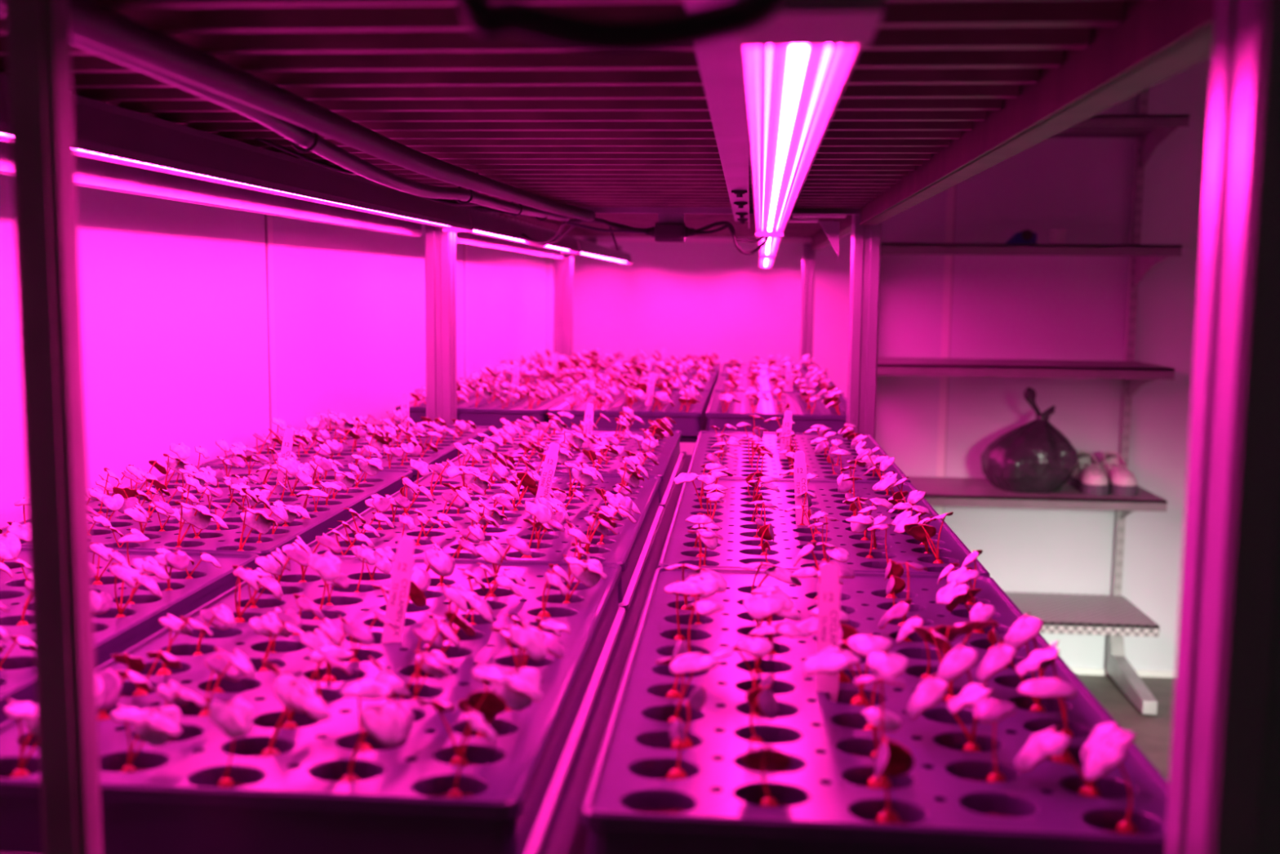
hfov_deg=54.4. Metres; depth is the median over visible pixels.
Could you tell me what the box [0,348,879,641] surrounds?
seedlings
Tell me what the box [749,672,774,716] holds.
seedling
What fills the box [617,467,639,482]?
seedling
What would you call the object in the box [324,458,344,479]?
seedling
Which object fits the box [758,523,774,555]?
seedling
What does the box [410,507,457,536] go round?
seedling
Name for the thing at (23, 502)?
seedling
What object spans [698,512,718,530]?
seedling
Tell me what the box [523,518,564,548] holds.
seedling
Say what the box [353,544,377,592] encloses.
seedling
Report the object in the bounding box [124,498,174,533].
seedling
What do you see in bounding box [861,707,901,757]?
seedling
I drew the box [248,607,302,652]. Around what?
seedling
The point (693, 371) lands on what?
seedling tray
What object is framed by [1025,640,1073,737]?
seedling
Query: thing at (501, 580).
seedling
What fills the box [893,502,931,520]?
seedling
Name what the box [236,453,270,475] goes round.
seedling
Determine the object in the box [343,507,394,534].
seedling
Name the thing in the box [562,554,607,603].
seedling
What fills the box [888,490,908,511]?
seedling
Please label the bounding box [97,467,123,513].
seedling
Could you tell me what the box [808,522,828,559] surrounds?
seedling
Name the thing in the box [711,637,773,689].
seedling
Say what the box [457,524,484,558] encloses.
seedling
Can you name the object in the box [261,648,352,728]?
seedling
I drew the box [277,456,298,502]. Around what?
seedling
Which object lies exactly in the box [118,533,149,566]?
seedling
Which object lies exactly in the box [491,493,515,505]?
seedling
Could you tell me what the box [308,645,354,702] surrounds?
seedling
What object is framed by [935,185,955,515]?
trim
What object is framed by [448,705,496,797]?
seedling
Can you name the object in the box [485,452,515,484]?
seedling
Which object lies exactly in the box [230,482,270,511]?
seedling
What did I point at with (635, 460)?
seedling
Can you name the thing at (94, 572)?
seedling
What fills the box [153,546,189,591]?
seedling
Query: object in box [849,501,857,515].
seedling
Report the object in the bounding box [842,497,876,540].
seedling
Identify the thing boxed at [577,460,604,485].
seedling
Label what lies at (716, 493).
seedling
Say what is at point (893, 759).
seedling
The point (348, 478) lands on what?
seedling
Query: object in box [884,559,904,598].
seedling
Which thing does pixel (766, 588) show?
seedling
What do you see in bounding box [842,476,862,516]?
seedling
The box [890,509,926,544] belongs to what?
seedling
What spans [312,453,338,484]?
seedling
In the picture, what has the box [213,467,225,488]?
seedling
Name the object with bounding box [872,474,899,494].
seedling
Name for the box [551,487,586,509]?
seedling
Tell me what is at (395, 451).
seedling
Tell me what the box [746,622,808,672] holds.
seedling
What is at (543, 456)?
seedling
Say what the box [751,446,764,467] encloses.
seedling
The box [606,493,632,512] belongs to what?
seedling
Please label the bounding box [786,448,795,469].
seedling
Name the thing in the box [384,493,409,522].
seedling
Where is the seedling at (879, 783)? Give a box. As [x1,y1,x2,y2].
[854,675,905,788]
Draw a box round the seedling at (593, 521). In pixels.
[583,511,616,553]
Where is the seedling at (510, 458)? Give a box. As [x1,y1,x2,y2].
[502,454,530,467]
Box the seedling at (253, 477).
[231,474,261,496]
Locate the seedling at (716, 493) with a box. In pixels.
[706,488,725,519]
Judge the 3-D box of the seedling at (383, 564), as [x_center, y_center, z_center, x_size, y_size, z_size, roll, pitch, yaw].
[-0.233,0.123,1.104,0.029,0.040,0.044,7,9,43]
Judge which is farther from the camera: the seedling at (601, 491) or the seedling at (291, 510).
the seedling at (601, 491)
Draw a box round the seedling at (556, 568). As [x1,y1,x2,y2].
[537,564,570,617]
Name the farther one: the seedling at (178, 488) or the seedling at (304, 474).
the seedling at (304, 474)
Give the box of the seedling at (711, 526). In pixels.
[689,523,720,546]
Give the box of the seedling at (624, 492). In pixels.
[613,483,631,496]
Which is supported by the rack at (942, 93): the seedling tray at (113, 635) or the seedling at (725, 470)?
the seedling tray at (113, 635)
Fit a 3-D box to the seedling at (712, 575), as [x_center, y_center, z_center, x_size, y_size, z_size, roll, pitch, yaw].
[0.046,0.134,1.014,0.051,0.047,0.031,3,7,20]
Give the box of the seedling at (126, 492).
[112,478,166,506]
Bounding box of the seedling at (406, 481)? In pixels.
[400,475,434,515]
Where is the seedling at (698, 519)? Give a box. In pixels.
[685,513,712,556]
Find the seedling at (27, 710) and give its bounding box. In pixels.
[4,698,38,777]
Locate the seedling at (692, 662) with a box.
[656,652,719,722]
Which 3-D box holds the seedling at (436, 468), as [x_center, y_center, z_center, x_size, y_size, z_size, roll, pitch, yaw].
[-0.244,0.066,1.566,0.044,0.054,0.045,2,7,11]
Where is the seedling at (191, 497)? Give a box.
[181,484,220,505]
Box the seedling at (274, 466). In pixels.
[256,462,279,489]
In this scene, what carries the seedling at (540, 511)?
on the seedling tray at (629, 548)
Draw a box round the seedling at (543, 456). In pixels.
[517,453,546,473]
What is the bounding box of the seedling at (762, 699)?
[746,684,778,742]
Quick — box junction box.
[645,213,694,242]
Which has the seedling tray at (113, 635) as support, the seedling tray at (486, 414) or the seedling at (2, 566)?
the seedling at (2, 566)
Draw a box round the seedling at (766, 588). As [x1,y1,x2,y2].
[751,585,791,621]
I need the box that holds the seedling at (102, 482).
[95,471,140,495]
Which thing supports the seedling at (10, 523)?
on the seedling tray at (387, 482)
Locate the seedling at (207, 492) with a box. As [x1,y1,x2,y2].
[202,486,222,509]
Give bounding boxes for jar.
[1049,230,1066,244]
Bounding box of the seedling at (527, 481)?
[499,471,537,511]
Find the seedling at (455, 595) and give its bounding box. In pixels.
[444,584,493,640]
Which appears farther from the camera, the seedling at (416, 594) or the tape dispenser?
the tape dispenser
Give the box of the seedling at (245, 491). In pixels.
[239,487,270,522]
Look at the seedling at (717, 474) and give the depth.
1.52 m
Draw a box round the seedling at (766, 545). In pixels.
[762,540,770,563]
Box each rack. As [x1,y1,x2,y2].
[0,0,1279,853]
[394,213,852,442]
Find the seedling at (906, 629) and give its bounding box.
[896,614,932,678]
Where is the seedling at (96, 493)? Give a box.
[88,486,105,502]
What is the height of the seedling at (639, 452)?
0.029 m
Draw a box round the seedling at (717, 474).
[706,471,728,502]
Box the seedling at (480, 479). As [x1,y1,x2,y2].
[458,467,493,490]
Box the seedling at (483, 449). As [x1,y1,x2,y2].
[467,437,495,466]
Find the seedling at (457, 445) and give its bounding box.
[453,441,482,466]
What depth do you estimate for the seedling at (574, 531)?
1.18 m
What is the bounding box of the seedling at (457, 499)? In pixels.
[438,487,472,528]
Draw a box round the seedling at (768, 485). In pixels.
[746,480,779,501]
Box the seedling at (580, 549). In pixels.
[566,542,590,587]
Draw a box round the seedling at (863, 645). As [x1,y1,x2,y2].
[839,634,892,705]
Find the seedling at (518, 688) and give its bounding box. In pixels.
[471,661,542,736]
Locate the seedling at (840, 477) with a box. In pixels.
[836,473,850,493]
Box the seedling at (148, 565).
[128,555,170,604]
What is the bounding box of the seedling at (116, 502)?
[102,493,138,520]
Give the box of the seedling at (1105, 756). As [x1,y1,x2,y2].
[1084,739,1135,834]
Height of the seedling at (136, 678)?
0.035 m
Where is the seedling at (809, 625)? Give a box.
[789,607,848,637]
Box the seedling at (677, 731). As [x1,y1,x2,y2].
[666,719,686,779]
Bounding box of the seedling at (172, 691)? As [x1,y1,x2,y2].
[155,680,207,707]
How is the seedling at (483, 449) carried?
on the seedling tray at (668, 455)
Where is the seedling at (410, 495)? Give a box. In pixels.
[400,486,413,499]
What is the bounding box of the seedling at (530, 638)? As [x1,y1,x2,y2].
[504,620,547,711]
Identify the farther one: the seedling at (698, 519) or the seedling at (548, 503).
the seedling at (548, 503)
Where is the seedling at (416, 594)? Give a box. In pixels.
[372,579,426,606]
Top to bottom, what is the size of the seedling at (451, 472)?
0.054 m
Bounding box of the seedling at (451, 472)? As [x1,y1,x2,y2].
[445,465,479,488]
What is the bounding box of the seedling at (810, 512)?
[807,509,820,533]
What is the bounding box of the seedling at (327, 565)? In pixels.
[307,551,341,619]
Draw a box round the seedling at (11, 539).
[0,522,28,563]
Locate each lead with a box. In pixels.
[254,138,356,175]
[412,194,481,206]
[463,201,524,215]
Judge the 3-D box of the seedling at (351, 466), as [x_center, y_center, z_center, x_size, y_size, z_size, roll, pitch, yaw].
[-0.361,0.068,1.566,0.018,0.046,0.022,-5,9,-43]
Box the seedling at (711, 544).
[696,528,717,565]
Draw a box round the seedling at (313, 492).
[295,488,328,518]
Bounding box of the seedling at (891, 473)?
[862,465,897,495]
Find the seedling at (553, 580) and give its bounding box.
[537,568,568,631]
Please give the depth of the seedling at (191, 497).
1.40 m
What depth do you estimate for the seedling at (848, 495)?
1.48 m
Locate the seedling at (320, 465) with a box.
[297,457,332,489]
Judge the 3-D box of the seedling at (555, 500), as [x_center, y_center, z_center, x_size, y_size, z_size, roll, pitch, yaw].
[-0.081,0.092,1.381,0.047,0.045,0.039,2,6,9]
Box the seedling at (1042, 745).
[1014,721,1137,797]
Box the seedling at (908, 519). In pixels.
[893,513,933,553]
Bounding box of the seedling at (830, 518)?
[819,515,838,551]
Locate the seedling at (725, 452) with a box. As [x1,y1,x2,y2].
[713,449,737,460]
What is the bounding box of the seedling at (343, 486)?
[314,480,346,505]
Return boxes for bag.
[980,386,1078,493]
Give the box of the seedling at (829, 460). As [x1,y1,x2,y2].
[826,454,837,474]
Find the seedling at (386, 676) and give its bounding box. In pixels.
[368,649,452,702]
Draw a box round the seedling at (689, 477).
[674,471,715,508]
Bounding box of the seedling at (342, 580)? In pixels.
[322,573,349,605]
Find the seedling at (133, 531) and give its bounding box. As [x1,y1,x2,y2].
[105,525,144,547]
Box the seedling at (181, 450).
[169,442,190,483]
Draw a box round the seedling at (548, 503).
[537,496,569,531]
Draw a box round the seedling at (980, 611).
[969,602,995,649]
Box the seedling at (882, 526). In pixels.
[866,524,892,568]
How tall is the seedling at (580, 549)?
0.047 m
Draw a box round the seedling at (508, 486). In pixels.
[502,481,519,515]
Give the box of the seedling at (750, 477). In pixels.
[746,474,758,495]
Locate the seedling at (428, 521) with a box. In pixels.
[414,514,444,545]
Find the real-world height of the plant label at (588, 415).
0.112 m
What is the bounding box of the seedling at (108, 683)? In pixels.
[95,668,122,711]
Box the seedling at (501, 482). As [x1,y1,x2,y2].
[487,471,504,488]
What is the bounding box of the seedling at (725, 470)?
[710,466,733,484]
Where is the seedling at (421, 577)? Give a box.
[410,566,431,591]
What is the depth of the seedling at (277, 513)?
1.27 m
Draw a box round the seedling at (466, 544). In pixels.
[425,537,479,586]
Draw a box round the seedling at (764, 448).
[755,445,773,472]
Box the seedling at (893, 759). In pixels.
[874,736,914,823]
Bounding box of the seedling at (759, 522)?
[753,516,766,537]
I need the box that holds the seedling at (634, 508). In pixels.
[603,493,640,519]
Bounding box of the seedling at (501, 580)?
[457,567,522,609]
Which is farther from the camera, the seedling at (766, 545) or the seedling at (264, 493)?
the seedling at (264, 493)
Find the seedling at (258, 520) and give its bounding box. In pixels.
[236,506,277,551]
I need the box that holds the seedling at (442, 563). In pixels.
[423,550,455,576]
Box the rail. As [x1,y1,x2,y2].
[539,451,692,853]
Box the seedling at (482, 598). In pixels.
[470,592,493,624]
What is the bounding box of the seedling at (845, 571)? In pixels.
[818,560,854,577]
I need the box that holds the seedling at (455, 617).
[426,611,475,657]
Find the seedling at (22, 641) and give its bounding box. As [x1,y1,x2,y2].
[0,635,33,669]
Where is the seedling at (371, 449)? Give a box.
[362,444,382,482]
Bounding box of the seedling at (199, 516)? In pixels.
[174,501,217,546]
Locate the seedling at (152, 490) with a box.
[146,485,171,512]
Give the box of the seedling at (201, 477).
[177,467,208,499]
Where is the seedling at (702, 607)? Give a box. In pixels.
[684,600,724,653]
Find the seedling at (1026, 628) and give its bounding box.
[976,612,1059,711]
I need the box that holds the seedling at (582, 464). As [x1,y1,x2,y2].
[578,462,603,491]
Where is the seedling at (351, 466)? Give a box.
[346,462,361,493]
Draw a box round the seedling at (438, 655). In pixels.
[411,649,455,699]
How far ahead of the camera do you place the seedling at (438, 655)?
0.80 m
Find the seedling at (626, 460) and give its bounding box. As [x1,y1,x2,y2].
[622,456,648,485]
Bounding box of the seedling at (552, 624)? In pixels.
[504,618,570,667]
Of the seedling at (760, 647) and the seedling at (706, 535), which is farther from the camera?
the seedling at (706, 535)
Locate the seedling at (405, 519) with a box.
[398,512,416,536]
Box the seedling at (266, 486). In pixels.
[261,479,287,507]
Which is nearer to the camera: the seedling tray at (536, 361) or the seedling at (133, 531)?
the seedling at (133, 531)
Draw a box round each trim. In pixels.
[264,214,277,440]
[463,243,467,381]
[546,229,549,355]
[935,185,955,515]
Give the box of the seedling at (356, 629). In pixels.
[299,617,374,681]
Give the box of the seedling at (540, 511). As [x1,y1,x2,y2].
[520,499,550,558]
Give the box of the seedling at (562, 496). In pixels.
[548,489,566,502]
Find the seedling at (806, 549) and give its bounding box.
[793,542,819,599]
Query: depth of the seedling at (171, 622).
0.85 m
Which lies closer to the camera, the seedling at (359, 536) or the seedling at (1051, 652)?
the seedling at (1051, 652)
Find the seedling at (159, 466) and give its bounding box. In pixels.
[145,460,166,493]
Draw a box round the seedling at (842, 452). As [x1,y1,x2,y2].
[831,448,851,474]
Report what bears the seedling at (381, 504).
on the seedling tray at (629, 548)
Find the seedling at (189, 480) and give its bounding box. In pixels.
[178,474,204,523]
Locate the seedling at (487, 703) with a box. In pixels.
[418,688,506,764]
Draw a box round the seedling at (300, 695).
[260,675,331,756]
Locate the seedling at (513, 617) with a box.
[504,613,560,648]
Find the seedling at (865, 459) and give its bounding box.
[856,448,879,476]
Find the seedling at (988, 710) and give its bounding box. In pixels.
[973,697,1016,782]
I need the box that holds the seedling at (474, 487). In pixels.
[442,483,484,513]
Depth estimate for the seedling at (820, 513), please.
1.30 m
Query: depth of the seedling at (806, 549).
1.06 m
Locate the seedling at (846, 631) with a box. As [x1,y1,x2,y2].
[838,622,858,683]
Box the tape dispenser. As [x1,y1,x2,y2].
[1004,229,1037,244]
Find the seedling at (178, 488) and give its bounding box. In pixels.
[152,484,187,503]
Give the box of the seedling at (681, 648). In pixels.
[666,640,688,697]
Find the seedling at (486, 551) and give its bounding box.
[475,535,532,584]
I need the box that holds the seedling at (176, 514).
[148,502,188,531]
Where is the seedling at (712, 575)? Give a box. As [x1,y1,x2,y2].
[665,564,726,609]
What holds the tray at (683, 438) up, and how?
on the rack at (812, 236)
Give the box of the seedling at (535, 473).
[533,470,542,485]
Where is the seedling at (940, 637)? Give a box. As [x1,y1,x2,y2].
[911,619,998,700]
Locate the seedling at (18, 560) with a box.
[13,557,30,580]
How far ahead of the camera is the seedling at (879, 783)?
0.67 m
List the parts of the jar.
lid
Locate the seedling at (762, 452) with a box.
[759,450,773,472]
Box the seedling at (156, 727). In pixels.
[110,703,182,772]
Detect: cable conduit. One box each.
[0,0,595,221]
[0,9,569,221]
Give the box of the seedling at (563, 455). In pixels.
[544,443,572,463]
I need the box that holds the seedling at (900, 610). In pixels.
[876,599,911,641]
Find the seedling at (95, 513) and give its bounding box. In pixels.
[88,506,99,516]
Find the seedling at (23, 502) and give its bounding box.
[13,497,26,523]
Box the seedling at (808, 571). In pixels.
[790,565,843,584]
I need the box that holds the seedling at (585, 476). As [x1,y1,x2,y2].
[564,461,598,497]
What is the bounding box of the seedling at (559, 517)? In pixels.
[531,509,565,539]
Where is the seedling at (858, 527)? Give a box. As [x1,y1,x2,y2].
[850,513,887,549]
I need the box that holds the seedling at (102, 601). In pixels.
[92,590,111,613]
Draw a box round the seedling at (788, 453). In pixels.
[777,448,795,475]
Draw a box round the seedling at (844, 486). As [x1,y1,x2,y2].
[837,476,853,503]
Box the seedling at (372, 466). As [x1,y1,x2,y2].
[351,453,383,487]
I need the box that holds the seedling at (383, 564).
[351,543,395,580]
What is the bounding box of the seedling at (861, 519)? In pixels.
[845,515,874,558]
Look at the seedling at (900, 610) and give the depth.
0.93 m
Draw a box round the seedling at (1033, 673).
[1004,615,1035,679]
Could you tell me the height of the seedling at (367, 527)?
0.031 m
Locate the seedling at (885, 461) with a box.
[855,449,894,477]
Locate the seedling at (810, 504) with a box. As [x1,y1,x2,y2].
[807,493,812,506]
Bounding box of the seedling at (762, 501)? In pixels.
[754,500,772,528]
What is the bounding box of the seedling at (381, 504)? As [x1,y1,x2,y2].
[364,493,391,529]
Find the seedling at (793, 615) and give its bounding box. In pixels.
[752,607,800,636]
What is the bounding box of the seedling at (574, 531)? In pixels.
[565,516,617,559]
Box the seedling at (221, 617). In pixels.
[192,604,235,655]
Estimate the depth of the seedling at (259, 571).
1.01 m
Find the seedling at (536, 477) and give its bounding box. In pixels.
[515,471,540,504]
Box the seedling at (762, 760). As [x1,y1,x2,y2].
[740,746,793,806]
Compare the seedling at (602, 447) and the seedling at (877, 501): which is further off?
the seedling at (602, 447)
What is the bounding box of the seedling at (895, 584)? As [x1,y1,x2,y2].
[885,574,906,605]
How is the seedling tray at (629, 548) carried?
on the rack at (942, 93)
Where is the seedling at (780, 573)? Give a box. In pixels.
[740,562,801,595]
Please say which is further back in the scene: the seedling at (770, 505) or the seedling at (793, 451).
the seedling at (793, 451)
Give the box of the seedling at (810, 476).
[779,469,817,484]
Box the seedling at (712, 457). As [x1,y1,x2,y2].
[706,453,722,472]
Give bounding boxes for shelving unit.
[877,88,1189,715]
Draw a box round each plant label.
[276,427,293,484]
[381,536,414,643]
[400,393,409,435]
[511,366,519,400]
[531,442,559,518]
[551,352,557,380]
[582,402,593,447]
[644,372,655,405]
[661,347,666,363]
[776,353,782,373]
[778,409,792,458]
[786,364,792,391]
[793,450,808,525]
[816,563,839,702]
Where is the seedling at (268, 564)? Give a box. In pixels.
[254,546,308,583]
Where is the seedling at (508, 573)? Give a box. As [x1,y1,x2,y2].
[476,562,524,596]
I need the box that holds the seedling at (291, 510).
[270,502,300,533]
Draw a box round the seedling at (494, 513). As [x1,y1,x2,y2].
[478,504,508,541]
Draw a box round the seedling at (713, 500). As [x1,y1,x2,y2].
[704,497,723,518]
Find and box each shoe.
[1069,449,1109,495]
[1099,450,1137,496]
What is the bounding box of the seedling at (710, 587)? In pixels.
[685,574,719,624]
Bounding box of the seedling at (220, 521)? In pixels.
[191,513,228,537]
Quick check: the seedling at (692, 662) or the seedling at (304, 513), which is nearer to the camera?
the seedling at (692, 662)
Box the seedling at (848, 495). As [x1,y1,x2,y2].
[844,492,862,510]
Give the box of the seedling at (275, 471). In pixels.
[263,459,278,483]
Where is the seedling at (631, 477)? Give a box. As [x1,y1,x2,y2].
[618,466,644,494]
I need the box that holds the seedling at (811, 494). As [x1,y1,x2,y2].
[795,490,816,525]
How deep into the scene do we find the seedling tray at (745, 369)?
3.79 m
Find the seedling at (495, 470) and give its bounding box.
[484,462,508,494]
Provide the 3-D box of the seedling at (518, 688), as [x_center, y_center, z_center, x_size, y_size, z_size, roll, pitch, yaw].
[-0.078,0.163,0.729,0.043,0.052,0.035,-1,7,-13]
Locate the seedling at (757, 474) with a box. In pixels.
[745,472,764,489]
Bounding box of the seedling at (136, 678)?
[97,669,153,719]
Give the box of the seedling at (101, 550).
[90,542,128,584]
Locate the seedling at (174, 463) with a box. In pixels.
[163,453,190,488]
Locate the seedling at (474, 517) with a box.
[462,510,499,550]
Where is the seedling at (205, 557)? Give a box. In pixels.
[173,549,221,578]
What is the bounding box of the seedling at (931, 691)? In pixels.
[906,641,993,751]
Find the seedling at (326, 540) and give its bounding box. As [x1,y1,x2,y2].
[281,533,342,582]
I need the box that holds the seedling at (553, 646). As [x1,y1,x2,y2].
[490,627,564,670]
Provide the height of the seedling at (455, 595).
0.050 m
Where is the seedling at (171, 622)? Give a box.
[155,613,213,675]
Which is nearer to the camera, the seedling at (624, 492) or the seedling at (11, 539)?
the seedling at (11, 539)
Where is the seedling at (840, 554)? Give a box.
[816,542,849,562]
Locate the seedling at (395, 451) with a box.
[382,445,402,468]
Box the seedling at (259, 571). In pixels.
[245,567,283,608]
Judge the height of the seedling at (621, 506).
0.040 m
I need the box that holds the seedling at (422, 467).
[409,457,429,501]
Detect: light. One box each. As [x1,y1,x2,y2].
[0,73,471,231]
[465,206,579,253]
[577,237,632,264]
[737,0,884,236]
[755,235,782,257]
[759,257,775,268]
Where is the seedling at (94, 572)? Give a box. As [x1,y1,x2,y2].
[91,563,97,576]
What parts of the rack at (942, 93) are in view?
post, punched strip, bracket plate, bracket plate, post, post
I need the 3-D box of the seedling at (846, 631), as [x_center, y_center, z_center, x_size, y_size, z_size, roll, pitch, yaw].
[0.138,0.155,0.848,0.019,0.046,0.022,-2,7,-23]
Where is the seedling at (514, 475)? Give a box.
[509,469,530,497]
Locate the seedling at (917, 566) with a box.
[894,561,927,625]
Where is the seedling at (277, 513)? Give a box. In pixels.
[256,503,288,542]
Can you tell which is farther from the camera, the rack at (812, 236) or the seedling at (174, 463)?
the rack at (812, 236)
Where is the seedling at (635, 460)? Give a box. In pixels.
[628,451,657,474]
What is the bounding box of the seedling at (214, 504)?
[211,496,241,529]
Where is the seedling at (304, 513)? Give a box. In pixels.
[274,499,311,526]
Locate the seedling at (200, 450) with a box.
[195,445,209,468]
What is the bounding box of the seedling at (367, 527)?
[337,520,380,546]
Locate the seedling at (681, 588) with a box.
[664,580,705,639]
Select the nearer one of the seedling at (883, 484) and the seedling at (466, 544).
the seedling at (466, 544)
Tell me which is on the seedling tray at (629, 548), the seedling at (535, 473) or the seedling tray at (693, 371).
the seedling at (535, 473)
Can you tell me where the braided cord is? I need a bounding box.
[565,221,646,234]
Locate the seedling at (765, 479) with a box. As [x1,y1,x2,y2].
[754,475,777,507]
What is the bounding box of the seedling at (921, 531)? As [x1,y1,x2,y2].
[903,511,953,563]
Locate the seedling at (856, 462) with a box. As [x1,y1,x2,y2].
[840,459,866,492]
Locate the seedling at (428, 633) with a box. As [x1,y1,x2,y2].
[410,620,458,677]
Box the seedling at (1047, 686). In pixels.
[1017,677,1077,764]
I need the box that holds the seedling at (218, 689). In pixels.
[211,646,247,692]
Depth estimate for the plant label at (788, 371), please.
3.00 m
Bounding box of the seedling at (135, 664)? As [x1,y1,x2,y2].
[110,649,182,696]
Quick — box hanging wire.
[608,226,618,250]
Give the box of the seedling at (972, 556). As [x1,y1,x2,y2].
[937,549,982,604]
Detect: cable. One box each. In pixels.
[457,0,789,54]
[521,217,648,244]
[524,221,648,246]
[694,221,768,254]
[694,224,764,242]
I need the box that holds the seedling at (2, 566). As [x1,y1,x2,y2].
[0,561,13,577]
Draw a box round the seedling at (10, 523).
[0,520,21,533]
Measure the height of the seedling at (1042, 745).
0.043 m
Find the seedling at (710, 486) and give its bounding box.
[703,483,728,515]
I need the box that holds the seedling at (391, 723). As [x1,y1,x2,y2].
[340,698,413,781]
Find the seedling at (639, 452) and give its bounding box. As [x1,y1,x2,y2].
[634,450,648,462]
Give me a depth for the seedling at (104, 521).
1.29 m
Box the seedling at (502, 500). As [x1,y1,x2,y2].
[468,494,514,533]
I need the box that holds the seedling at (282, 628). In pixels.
[257,617,304,671]
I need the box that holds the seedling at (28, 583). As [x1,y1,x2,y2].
[16,580,31,625]
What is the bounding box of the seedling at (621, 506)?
[595,502,633,535]
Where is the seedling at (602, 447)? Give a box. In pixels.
[594,444,615,468]
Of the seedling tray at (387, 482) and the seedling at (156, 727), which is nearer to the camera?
the seedling at (156, 727)
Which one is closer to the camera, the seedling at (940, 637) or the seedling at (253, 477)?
the seedling at (940, 637)
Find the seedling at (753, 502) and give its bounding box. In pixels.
[748,500,776,521]
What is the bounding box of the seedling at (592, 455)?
[582,444,618,470]
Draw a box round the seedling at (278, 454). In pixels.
[276,451,300,462]
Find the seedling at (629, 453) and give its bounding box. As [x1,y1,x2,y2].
[624,450,659,465]
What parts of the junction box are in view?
lid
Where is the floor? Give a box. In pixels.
[1075,674,1174,782]
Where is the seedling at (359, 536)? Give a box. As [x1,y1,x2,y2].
[328,528,375,555]
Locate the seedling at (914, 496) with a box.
[888,489,925,511]
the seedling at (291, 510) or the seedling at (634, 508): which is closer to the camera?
the seedling at (291, 510)
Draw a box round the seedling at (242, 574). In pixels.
[231,564,281,622]
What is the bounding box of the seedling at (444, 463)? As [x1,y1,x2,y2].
[428,461,449,484]
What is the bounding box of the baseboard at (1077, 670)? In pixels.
[1069,666,1175,677]
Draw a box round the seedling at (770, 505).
[755,502,777,546]
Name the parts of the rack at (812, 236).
post, post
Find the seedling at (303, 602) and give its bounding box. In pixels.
[292,593,324,635]
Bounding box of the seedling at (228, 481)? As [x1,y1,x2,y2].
[222,475,246,502]
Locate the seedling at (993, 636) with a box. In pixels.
[987,628,1007,668]
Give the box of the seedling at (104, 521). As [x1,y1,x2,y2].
[89,515,111,535]
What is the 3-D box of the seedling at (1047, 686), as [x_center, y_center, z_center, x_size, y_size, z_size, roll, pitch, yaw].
[0.228,0.169,0.702,0.034,0.053,0.028,-3,7,-27]
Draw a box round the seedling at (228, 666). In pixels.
[198,648,255,715]
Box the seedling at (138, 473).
[125,464,158,500]
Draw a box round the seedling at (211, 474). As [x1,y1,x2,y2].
[184,463,217,493]
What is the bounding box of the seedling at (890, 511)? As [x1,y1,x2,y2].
[888,501,915,513]
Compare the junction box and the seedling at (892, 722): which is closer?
the seedling at (892, 722)
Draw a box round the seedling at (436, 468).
[428,458,455,495]
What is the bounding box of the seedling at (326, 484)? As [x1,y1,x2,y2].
[302,481,341,511]
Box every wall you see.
[0,174,554,528]
[573,56,1212,671]
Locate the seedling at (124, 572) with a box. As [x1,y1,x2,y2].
[109,562,162,617]
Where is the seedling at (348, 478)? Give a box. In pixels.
[331,468,358,498]
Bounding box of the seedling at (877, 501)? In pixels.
[856,497,893,515]
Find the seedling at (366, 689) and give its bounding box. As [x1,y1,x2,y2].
[342,678,392,751]
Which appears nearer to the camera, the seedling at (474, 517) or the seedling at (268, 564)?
the seedling at (268, 564)
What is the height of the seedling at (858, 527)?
0.044 m
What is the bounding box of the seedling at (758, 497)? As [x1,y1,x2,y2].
[753,493,763,515]
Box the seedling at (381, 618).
[337,610,396,662]
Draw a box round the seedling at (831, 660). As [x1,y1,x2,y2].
[804,645,907,729]
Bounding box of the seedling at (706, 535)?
[687,530,723,596]
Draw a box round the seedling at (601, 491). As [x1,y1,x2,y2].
[595,483,632,506]
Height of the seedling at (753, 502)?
0.031 m
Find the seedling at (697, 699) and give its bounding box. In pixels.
[671,683,706,749]
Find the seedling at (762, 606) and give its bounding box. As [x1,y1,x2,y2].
[742,591,793,653]
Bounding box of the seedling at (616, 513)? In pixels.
[596,504,636,544]
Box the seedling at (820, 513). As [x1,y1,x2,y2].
[784,504,828,542]
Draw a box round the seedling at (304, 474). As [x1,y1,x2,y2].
[276,463,312,495]
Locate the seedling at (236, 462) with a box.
[216,456,245,476]
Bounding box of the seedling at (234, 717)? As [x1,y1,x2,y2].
[208,695,253,787]
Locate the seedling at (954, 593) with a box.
[936,566,984,633]
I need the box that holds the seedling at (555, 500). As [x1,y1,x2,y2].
[549,489,587,511]
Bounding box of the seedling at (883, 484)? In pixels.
[876,475,908,502]
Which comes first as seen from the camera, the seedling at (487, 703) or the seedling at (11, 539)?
the seedling at (487, 703)
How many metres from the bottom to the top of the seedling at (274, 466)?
0.044 m
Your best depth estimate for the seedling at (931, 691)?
0.72 m
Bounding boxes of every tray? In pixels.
[0,465,413,569]
[0,546,259,724]
[0,555,625,853]
[200,423,491,482]
[302,471,663,610]
[394,422,697,442]
[395,385,577,429]
[450,427,683,507]
[460,370,606,389]
[520,360,625,373]
[547,387,710,435]
[581,566,1168,853]
[595,373,715,404]
[622,361,720,385]
[657,477,990,577]
[687,431,911,482]
[704,390,846,433]
[713,374,839,391]
[719,362,827,376]
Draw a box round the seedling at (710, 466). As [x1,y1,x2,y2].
[700,462,725,496]

